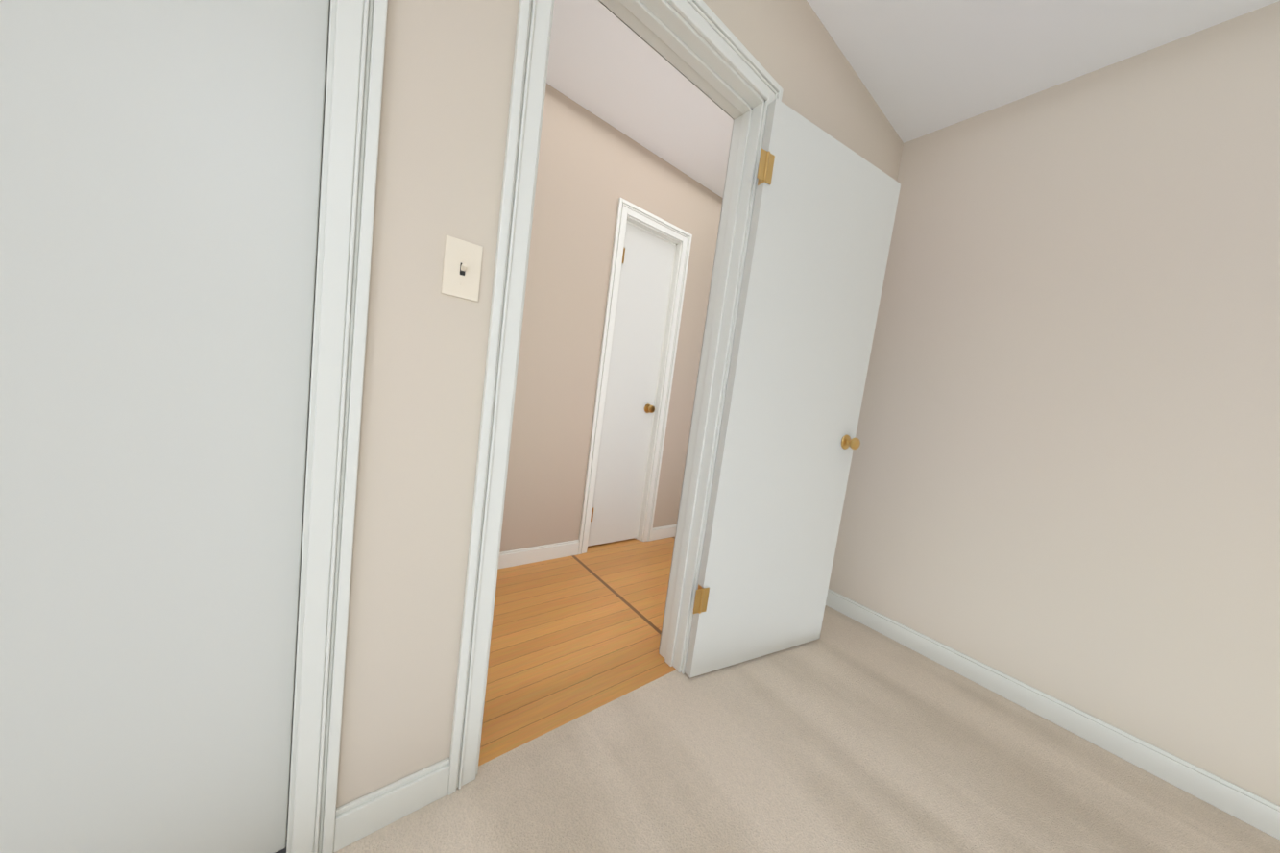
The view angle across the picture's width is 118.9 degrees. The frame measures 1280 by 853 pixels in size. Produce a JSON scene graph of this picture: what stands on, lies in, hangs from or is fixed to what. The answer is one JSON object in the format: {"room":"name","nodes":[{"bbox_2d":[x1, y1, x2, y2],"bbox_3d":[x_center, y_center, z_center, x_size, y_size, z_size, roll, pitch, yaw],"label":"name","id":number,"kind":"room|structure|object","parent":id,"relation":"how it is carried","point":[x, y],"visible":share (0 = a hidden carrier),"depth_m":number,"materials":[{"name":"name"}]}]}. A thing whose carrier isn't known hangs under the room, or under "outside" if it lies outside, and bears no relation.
{"room":"empty bedroom","nodes":[
{"label":"empty bedroom","id":0,"kind":"room"},
{"bbox_2d":[478,536,676,766],"bbox_3d":[0.216,0.875,2.508,3.420,0.060,1.580,3,6,-38],"label":"floor","id":1,"kind":"structure","parent":0,"point":[573,637],"depth_m":1.55,"materials":[{"name":"brown wood"}]},
{"bbox_2d":[499,83,723,552],"bbox_3d":[0.333,-0.396,2.745,4.020,2.440,0.120,3,6,-38],"label":"wall","id":2,"kind":"structure","parent":0,"point":[591,168],"depth_m":2.10,"materials":[{"name":"beige paint"}]},
{"bbox_2d":[497,539,579,569],"bbox_3d":[-0.817,0.713,1.968,1.118,0.090,0.014,3,6,-38],"label":"baseboard","id":3,"kind":"structure","parent":2,"relation":"attached to","point":[516,557],"depth_m":2.15,"materials":[{"name":"white wood"}]},
{"bbox_2d":[587,222,675,546],"bbox_3d":[-0.054,-0.216,2.444,0.436,2.014,0.090,3,6,-38],"label":"closet door","id":4,"kind":"structure","parent":2,"relation":"in","point":[642,299],"depth_m":2.45,"materials":[{"name":"white wood"}]},
{"bbox_2d":[651,524,676,540],"bbox_3d":[0.741,0.805,3.206,1.698,0.090,0.014,3,6,-38],"label":"baseboard","id":5,"kind":"structure","parent":2,"relation":"attached to","point":[662,532],"depth_m":2.75,"materials":[{"name":"white wood"}]},
{"bbox_2d":[336,0,903,807],"bbox_3d":[-0.954,-0.356,0.396,5.590,2.440,0.120,3,6,-38],"label":"wall","id":6,"kind":"structure","parent":0,"point":[446,96],"depth_m":0.78,"materials":[{"name":"beige paint"}]},
{"bbox_2d":[0,0,330,852],"bbox_3d":[-0.938,-0.148,0.416,0.876,2.006,0.070,3,6,-38],"label":"bifold closet door","id":7,"kind":"structure","parent":6,"relation":"in","point":[159,182],"depth_m":0.59,"materials":[{"name":"white wood"}]},
{"bbox_2d":[286,0,387,852],"bbox_3d":[-0.944,-0.182,0.426,1.022,2.090,0.135,3,6,-38],"label":"door frame","id":8,"kind":"structure","parent":6,"relation":"attached to","point":[357,28],"depth_m":0.68,"materials":[{"name":"white wood"}]},
{"bbox_2d":[441,235,483,301],"bbox_3d":[-0.362,-0.323,0.775,0.070,0.114,0.021,3,6,-38],"label":"bedroom light switch","id":9,"kind":"object","parent":6,"relation":"attached to","point":[462,268],"visible":1,"depth_m":0.78,"materials":[{"name":"beige plastic"}]},
{"bbox_2d":[447,0,783,795],"bbox_3d":[-0.037,-0.133,1.156,0.872,2.101,0.152,3,6,-38],"label":"door frame","id":10,"kind":"structure","parent":6,"relation":"attached to","point":[703,48],"depth_m":1.12,"materials":[{"name":"white wood"}]},
{"bbox_2d":[684,97,900,677],"bbox_3d":[0.611,-0.043,1.487,0.770,2.008,0.145,5,6,-28],"label":"bedroom door","id":11,"kind":"structure","parent":6,"relation":"in","point":[822,221],"depth_m":1.44,"materials":[{"name":"white wood"}]},
{"bbox_2d":[333,604,1279,852],"bbox_3d":[0.250,1.208,-1.236,5.590,0.060,4.390,3,6,-38],"label":"floor carpet","id":12,"kind":"object","parent":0,"point":[844,734],"visible":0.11,"depth_m":1.09,"materials":[{"name":"beige carpet"}]},
{"bbox_2d":[546,0,1279,197],"bbox_3d":[1.101,-1.285,-0.527,7.570,0.080,6.190,3,6,-38],"label":"ceiling","id":13,"kind":"structure","parent":0,"point":[922,67],"depth_m":1.48,"materials":[{"name":"white paint"}]},
{"bbox_2d":[828,0,1279,805],"bbox_3d":[2.002,-0.032,1.052,0.120,2.440,2.560,3,6,-38],"label":"wall","id":14,"kind":"structure","parent":0,"point":[1063,481],"depth_m":1.37,"materials":[{"name":"beige paint"}]},
{"bbox_2d":[825,588,1279,840],"bbox_3d":[1.763,1.117,1.159,0.014,0.090,2.440,3,6,-38],"label":"baseboard","id":15,"kind":"structure","parent":14,"relation":"attached to","point":[1249,808],"depth_m":1.35,"materials":[{"name":"white wood"}]}
]}

